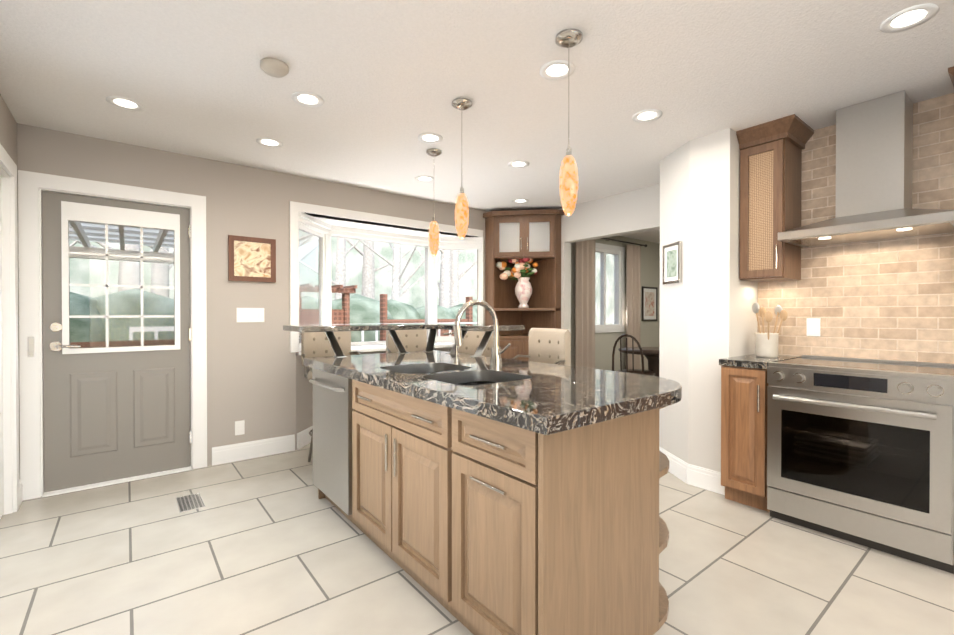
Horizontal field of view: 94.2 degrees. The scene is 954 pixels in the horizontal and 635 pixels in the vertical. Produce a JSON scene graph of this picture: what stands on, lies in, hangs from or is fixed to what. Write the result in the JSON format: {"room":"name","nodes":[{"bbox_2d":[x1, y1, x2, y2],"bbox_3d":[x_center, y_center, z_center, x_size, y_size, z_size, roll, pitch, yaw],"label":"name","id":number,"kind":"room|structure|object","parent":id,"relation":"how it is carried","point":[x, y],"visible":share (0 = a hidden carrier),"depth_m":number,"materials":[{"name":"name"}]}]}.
{"room":"kitchen","nodes":[
{"label":"kitchen","id":0,"kind":"room"},
{"bbox_2d":[0,94,19,478],"bbox_3d":[-0.846,-0.015,0.087,0.120,2.440,7.000,0,1,-38],"label":"wall","id":1,"kind":"structure","parent":0,"point":[8,132],"depth_m":2.65,"materials":[{"name":"paint"}]},
{"bbox_2d":[0,176,3,518],"bbox_3d":[-2.591,0.169,2.380,0.123,2.020,0.760,0,1,-38],"label":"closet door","id":2,"kind":"structure","parent":1,"relation":"in","point":[1,436],"depth_m":2.63,"materials":[{"name":"white paint"}]},
{"bbox_2d":[0,144,22,514],"bbox_3d":[-2.538,0.040,2.261,0.140,2.300,1.450,0,1,-38],"label":"trim","id":3,"kind":"structure","parent":1,"relation":"attached to","point":[13,492],"depth_m":2.68,"materials":[{"name":"white wood"}]},
{"bbox_2d":[17,123,659,467],"bbox_3d":[-0.022,-0.053,5.561,8.400,2.440,0.570,0,1,-38],"label":"wall","id":4,"kind":"structure","parent":0,"point":[251,374],"depth_m":3.72,"materials":[{"name":"paint"}]},
{"bbox_2d":[18,170,206,499],"bbox_3d":[-2.584,0.116,3.232,1.040,2.135,0.150,0,1,-38],"label":"door frame","id":5,"kind":"structure","parent":4,"relation":"attached to","point":[32,186],"depth_m":2.94,"materials":[{"name":"white wood"}]},
{"bbox_2d":[42,191,190,492],"bbox_3d":[-2.569,0.168,3.213,0.830,2.030,0.109,0,1,-38],"label":"exterior door","id":6,"kind":"structure","parent":4,"relation":"in","point":[115,413],"depth_m":3.17,"materials":[{"name":"grey metal"}]},
{"bbox_2d":[235,420,244,434],"bbox_3d":[-1.961,0.912,3.668,0.070,0.115,0.008,0,1,-38],"label":"electrical outlet","id":7,"kind":"object","parent":4,"relation":"attached to","point":[239,425],"depth_m":3.67,"materials":[{"name":"white plastic"}]},
{"bbox_2d":[237,308,263,321],"bbox_3d":[-1.895,-0.021,3.712,0.198,0.111,0.009,0,1,-38],"label":"light switch","id":8,"kind":"object","parent":4,"relation":"attached to","point":[250,314],"depth_m":3.71,"materials":[{"name":"white plastic"}]},
{"bbox_2d":[228,235,275,282],"bbox_3d":[-1.879,-0.485,3.714,0.360,0.370,0.022,0,1,-38],"label":"framed picture","id":9,"kind":"object","parent":4,"relation":"attached to","point":[251,259],"visible":1,"depth_m":3.70},
{"bbox_2d":[290,201,482,354],"bbox_3d":[-0.921,-0.348,4.801,2.263,1.360,0.565,0,1,-38],"label":"bay window","id":10,"kind":"structure","parent":4,"relation":"in","point":[302,220],"depth_m":4.56,"materials":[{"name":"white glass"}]},
{"bbox_2d":[212,426,724,494],"bbox_3d":[-0.272,1.111,3.498,2.840,0.140,3.270,0,1,-38],"label":"baseboard","id":11,"kind":"structure","parent":4,"relation":"attached to","point":[696,476],"depth_m":3.59,"materials":[{"name":"white wood"}]},
{"bbox_2d":[595,243,624,332],"bbox_3d":[1.941,-0.442,6.784,0.940,1.340,0.100,0,1,-38],"label":"dining room window","id":12,"kind":"structure","parent":4,"relation":"in","point":[603,250],"depth_m":6.88,"materials":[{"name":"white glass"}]},
{"bbox_2d":[600,238,646,246],"bbox_3d":[1.998,-1.172,6.707,1.948,0.050,0.124,0,1,-38],"label":"curtain rod","id":13,"kind":"object","parent":4,"relation":"attached to","point":[608,239],"visible":0.6,"depth_m":6.87,"materials":[{"name":"black metal"}]},
{"bbox_2d":[575,239,594,368],"bbox_3d":[1.546,-0.014,6.302,0.420,2.250,0.082,0,1,-38],"label":"curtain","id":14,"kind":"object","parent":13,"relation":"hanging from","point":[584,304],"visible":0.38,"depth_m":6.27,"materials":[{"name":"fabric"}]},
{"bbox_2d":[626,244,640,368],"bbox_3d":[2.496,-0.019,7.052,0.360,2.250,0.082,0,1,-38],"label":"curtain","id":15,"kind":"object","parent":13,"relation":"hanging from","point":[633,290],"visible":0.69,"depth_m":7.02,"materials":[{"name":"fabric"}]},
{"bbox_2d":[641,286,657,320],"bbox_3d":[2.923,-0.227,7.510,0.460,0.580,0.022,0,1,-38],"label":"framed picture","id":16,"kind":"object","parent":4,"relation":"attached to","point":[649,305],"visible":0.98,"depth_m":7.50},
{"bbox_2d":[0,442,953,634],"bbox_3d":[0.792,1.244,1.676,4.850,0.100,7.450,0,1,-38],"label":"floor","id":17,"kind":"structure","parent":0,"point":[273,544],"depth_m":2.08,"materials":[{"name":"tile"}]},
{"bbox_2d":[176,493,204,511],"bbox_3d":[-1.837,1.184,2.842,0.130,0.004,0.260,0,1,-38],"label":"floor vent","id":18,"kind":"object","parent":17,"relation":"in","point":[190,502],"visible":1,"depth_m":2.83,"materials":[{"name":"grey metal"}]},
{"bbox_2d":[301,331,360,461],"bbox_3d":[-1.165,0.631,3.624,0.488,1.102,0.490,0,1,-38],"label":"bar stool","id":19,"kind":"object","parent":17,"relation":"on","point":[315,344],"visible":0.27,"depth_m":3.71,"materials":[{"name":"fabric"}]},
{"bbox_2d":[386,329,435,352],"bbox_3d":[-0.587,0.627,4.157,0.488,1.102,0.490,0,0,-32],"label":"bar stool","id":20,"kind":"object","parent":17,"relation":"on","point":[413,340],"visible":0.29,"depth_m":4.33,"materials":[{"name":"fabric"}]},
{"bbox_2d":[448,331,492,356],"bbox_3d":[-0.045,0.629,3.957,0.488,1.102,0.490,0,0,17],"label":"bar stool","id":21,"kind":"object","parent":17,"relation":"on","point":[471,341],"visible":0.29,"depth_m":4.14,"materials":[{"name":"fabric"}]},
{"bbox_2d":[304,364,671,634],"bbox_3d":[-0.094,0.754,2.362,1.006,0.871,2.030,0,1,-38],"label":"kitchen island","id":22,"kind":"object","parent":17,"relation":"on","point":[478,493],"depth_m":1.58,"materials":[{"name":"brown wood"}]},
{"bbox_2d":[304,353,654,435],"bbox_3d":[-0.255,0.294,2.244,0.560,0.050,2.150,0,1,-38],"label":"island countertop","id":23,"kind":"structure","parent":22,"relation":"on","point":[551,407],"depth_m":1.60,"materials":[{"name":"black stone"}]},
{"bbox_2d":[391,348,681,407],"bbox_3d":[0.146,0.292,2.561,0.460,0.050,2.150,0,1,-38],"label":"island countertop","id":24,"kind":"structure","parent":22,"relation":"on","point":[668,392],"depth_m":2.19,"materials":[{"name":"stone"}]},
{"bbox_2d":[443,300,510,367],"bbox_3d":[-0.074,0.087,2.427,0.312,0.363,0.465,0,1,-38],"label":"faucet","id":25,"kind":"object","parent":24,"relation":"on","point":[495,360],"depth_m":2.38,"materials":[{"name":"silver metal"}]},
{"bbox_2d":[483,209,563,360],"bbox_3d":[0.536,-0.031,5.190,0.636,2.400,0.696,0,1,-38],"label":"tall cabinet","id":26,"kind":"object","parent":17,"relation":"on","point":[522,267],"visible":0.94,"depth_m":5.17,"materials":[{"name":"brown wood"}]},
{"bbox_2d":[496,258,537,307],"bbox_3d":[0.474,-0.421,5.288,0.430,0.620,0.396,0,1,-38],"label":"vase","id":27,"kind":"object","parent":26,"relation":"on","point":[512,289],"depth_m":5.27,"materials":[{"name":"white ceramic"}]},
{"bbox_2d":[512,328,570,365],"bbox_3d":[0.397,0.634,3.261,0.490,1.102,0.488,0,0,-33],"label":"bar stool","id":28,"kind":"object","parent":17,"relation":"on","point":[550,345],"visible":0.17,"depth_m":3.36,"materials":[{"name":"fabric"}]},
{"bbox_2d":[719,302,801,511],"bbox_3d":[1.885,0.541,2.936,0.644,1.289,0.274,0,1,-38],"label":"base cabinet","id":29,"kind":"object","parent":17,"relation":"on","point":[744,384],"visible":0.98,"depth_m":2.76,"materials":[{"name":"brown wood"}]},
{"bbox_2d":[767,355,953,573],"bbox_3d":[2.175,0.723,2.503,0.724,0.930,0.752,0,1,-38],"label":"stove","id":30,"kind":"object","parent":17,"relation":"on","point":[860,451],"visible":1,"depth_m":2.27,"materials":[{"name":"silver metal"}]},
{"bbox_2d":[0,0,953,242],"bbox_3d":[2.287,-1.293,2.629,8.400,0.080,7.120,0,1,-38],"label":"ceiling","id":31,"kind":"structure","parent":0,"point":[388,81],"depth_m":2.32,"materials":[{"name":"white paint"}]},
{"bbox_2d":[106,96,143,110],"bbox_3d":[-2.055,-1.249,2.588,0.172,0.007,0.172,0,0,16],"label":"recessed light","id":32,"kind":"object","parent":31,"relation":"in","point":[125,103],"depth_m":2.59,"materials":[{"name":"beige plastic"}]},
{"bbox_2d":[256,137,282,147],"bbox_3d":[-1.485,-1.253,3.177,0.167,0.007,0.172,0,0,-2],"label":"recessed light","id":33,"kind":"object","parent":31,"relation":"in","point":[264,141],"depth_m":3.18,"materials":[{"name":"beige"}]},
{"bbox_2d":[260,58,288,77],"bbox_3d":[-1.003,-1.231,2.197,0.130,0.038,0.130,0,1,-38],"label":"smoke detector","id":34,"kind":"object","parent":31,"relation":"attached to","point":[274,67],"visible":1,"depth_m":2.16,"materials":[{"name":"plastic"}]},
{"bbox_2d":[291,91,323,106],"bbox_3d":[-0.972,-1.249,2.540,0.172,0.007,0.172,0,0,16],"label":"recessed light","id":35,"kind":"object","parent":31,"relation":"in","point":[308,99],"depth_m":2.54,"materials":[{"name":"beige plastic"}]},
{"bbox_2d":[415,175,433,181],"bbox_3d":[-0.475,-1.259,4.028,0.167,0.007,0.176,0,0,16],"label":"recessed light","id":36,"kind":"object","parent":31,"relation":"in","point":[423,178],"depth_m":4.02,"materials":[{"name":"beige plastic"}]},
{"bbox_2d":[418,133,442,143],"bbox_3d":[-0.325,-1.253,3.100,0.172,0.007,0.167,0,0,-2],"label":"recessed light","id":37,"kind":"object","parent":31,"relation":"in","point":[430,138],"depth_m":3.10,"materials":[{"name":"beige plastic"}]},
{"bbox_2d":[426,148,441,255],"bbox_3d":[-0.326,-0.860,3.359,0.120,0.795,0.120,0,1,-38],"label":"pendant light","id":38,"kind":"object","parent":31,"relation":"hanging from","point":[434,231],"visible":1,"depth_m":3.33,"materials":[{"name":"orange glass"}]},
{"bbox_2d":[452,98,471,238],"bbox_3d":[-0.088,-0.855,2.591,0.120,0.795,0.120,0,1,-38],"label":"pendant light","id":39,"kind":"object","parent":31,"relation":"hanging from","point":[461,210],"visible":0.98,"depth_m":2.56,"materials":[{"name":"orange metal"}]},
{"bbox_2d":[508,160,528,167],"bbox_3d":[0.341,-1.256,3.641,0.167,0.007,0.176,0,0,16],"label":"recessed light","id":40,"kind":"object","parent":31,"relation":"in","point":[518,163],"depth_m":3.64,"materials":[{"name":"beige plastic"}]},
{"bbox_2d":[512,199,528,202],"bbox_3d":[0.472,-1.265,4.815,0.167,0.007,0.176,0,0,16],"label":"recessed light","id":41,"kind":"object","parent":31,"relation":"in","point":[515,200],"depth_m":4.81,"materials":[{"name":"beige"}]},
{"bbox_2d":[540,60,574,79],"bbox_3d":[0.407,-1.247,2.240,0.172,0.007,0.172,0,0,16],"label":"recessed light","id":42,"kind":"object","parent":31,"relation":"in","point":[559,71],"depth_m":2.23,"materials":[{"name":"beige plastic"}]},
{"bbox_2d":[555,28,582,215],"bbox_3d":[0.409,-0.851,1.977,0.120,0.795,0.120,0,1,-38],"label":"pendant light","id":43,"kind":"object","parent":31,"relation":"hanging from","point":[568,39],"visible":0.98,"depth_m":1.95,"materials":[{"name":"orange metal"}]},
{"bbox_2d":[632,109,661,122],"bbox_3d":[1.058,-1.250,2.754,0.172,0.007,0.172,0,0,16],"label":"recessed light","id":44,"kind":"object","parent":31,"relation":"in","point":[648,115],"depth_m":2.74,"materials":[{"name":"beige plastic"}]},
{"bbox_2d":[880,3,938,32],"bbox_3d":[1.795,-1.244,1.847,0.172,0.007,0.167,0,0,-2],"label":"recessed light","id":45,"kind":"object","parent":31,"relation":"in","point":[909,18],"depth_m":1.84,"materials":[{"name":"beige plastic"}]},
{"bbox_2d":[559,184,659,332],"bbox_3d":[1.300,-0.048,4.840,0.120,2.440,2.200,0,1,-38],"label":"wall","id":46,"kind":"structure","parent":0,"point":[633,211],"depth_m":4.69,"materials":[{"name":"paint"}]},
{"bbox_2d":[659,128,757,471],"bbox_3d":[1.852,-0.039,3.479,0.940,2.440,0.620,0,1,-38],"label":"wall","id":47,"kind":"structure","parent":0,"point":[708,319],"depth_m":3.10,"materials":[{"name":"paint"}]},
{"bbox_2d":[663,241,681,284],"bbox_3d":[1.479,-0.408,3.362,0.022,0.300,0.240,0,0,-5],"label":"framed picture","id":48,"kind":"object","parent":47,"relation":"attached to","point":[672,263],"visible":0.98,"depth_m":3.35,"materials":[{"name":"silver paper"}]},
{"bbox_2d":[736,114,813,281],"bbox_3d":[2.003,-0.755,2.983,0.388,0.999,0.332,0,1,-38],"label":"upper cabinet","id":49,"kind":"object","parent":47,"relation":"attached to","point":[770,175],"visible":1,"depth_m":2.92,"materials":[{"name":"brown wood"}]},
{"bbox_3d":[3.297,1.218,5.280,3.550,0.100,4.000,0,1,-38],"label":"floor","id":50,"kind":"structure","parent":0,"visible":0},
{"bbox_2d":[612,334,657,376],"bbox_3d":[1.995,0.684,5.586,0.480,0.966,0.470,0,1,-43],"label":"dining chair","id":51,"kind":"object","parent":50,"relation":"on","point":[642,371],"visible":0.54,"depth_m":5.44,"materials":[{"name":"brown wood"}]},
{"bbox_2d":[618,347,658,376],"bbox_3d":[2.352,0.794,5.869,0.920,0.740,0.920,0,1,-38],"label":"dining table","id":52,"kind":"object","parent":50,"relation":"on","point":[651,354],"visible":0.4,"depth_m":5.79,"materials":[{"name":"brown wood"}]},
{"bbox_3d":[3.403,-0.026,1.646,0.120,2.440,4.180,0,1,-38],"label":"wall","id":53,"kind":"structure","parent":0,"visible":0},
{"bbox_2d":[757,93,953,363],"bbox_3d":[2.824,-0.490,2.269,0.012,1.520,2.480,0,1,-38],"label":"backsplash","id":54,"kind":"structure","parent":53,"relation":"attached to","point":[889,299],"depth_m":2.72,"materials":[{"name":"stone"}]},
{"bbox_2d":[807,318,819,335],"bbox_3d":[2.256,0.065,2.974,0.009,0.120,0.075,0,1,-38],"label":"light switch","id":55,"kind":"object","parent":54,"relation":"attached to","point":[813,326],"visible":1,"depth_m":2.97,"materials":[{"name":"white plastic"}]},
{"bbox_2d":[778,90,953,247],"bbox_3d":[2.268,-0.857,2.566,0.488,0.786,0.760,0,1,-38],"label":"range hood","id":56,"kind":"object","parent":53,"relation":"attached to","point":[874,147],"visible":1,"depth_m":2.53,"materials":[{"name":"silver metal"}]},
{"bbox_2d":[948,66,953,86],"bbox_3d":[2.879,-0.737,1.874,0.388,1.019,1.195,0,1,-38],"label":"upper cabinet","id":57,"kind":"object","parent":53,"relation":"attached to","point":[951,72],"visible":1,"depth_m":2.22,"materials":[{"name":"brown wood"}]},
{"label":"outside","id":58,"kind":"structure","parent":0,"visible":0},
{"bbox_3d":[-8.871,1.237,17.415,32.000,0.190,29.870,0,1,-38],"label":"ground","id":59,"kind":"structure","parent":58,"visible":0},
{"bbox_2d":[69,221,173,347],"bbox_3d":[-4.598,0.035,5.062,4.000,2.510,5.140,0,1,-38],"label":"pergola","id":60,"kind":"object","parent":59,"relation":"on","point":[96,231],"depth_m":6.44,"materials":[{"name":"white wood"}]},
{"bbox_2d":[70,234,476,345],"bbox_3d":[-6.644,-3.814,13.273,23.736,10.910,11.245,0,1,-38],"label":"outdoor background","id":61,"kind":"object","parent":59,"relation":"on","point":[368,301],"depth_m":11.40,"materials":[{"name":"green plant"}]},
{"bbox_2d":[129,283,476,352],"bbox_3d":[-1.680,0.290,9.275,8.800,1.820,0.550,0,1,-38],"label":"railing","id":62,"kind":"object","parent":59,"relation":"on","point":[339,315],"depth_m":8.53,"materials":[{"name":"red wood"}]}
]}

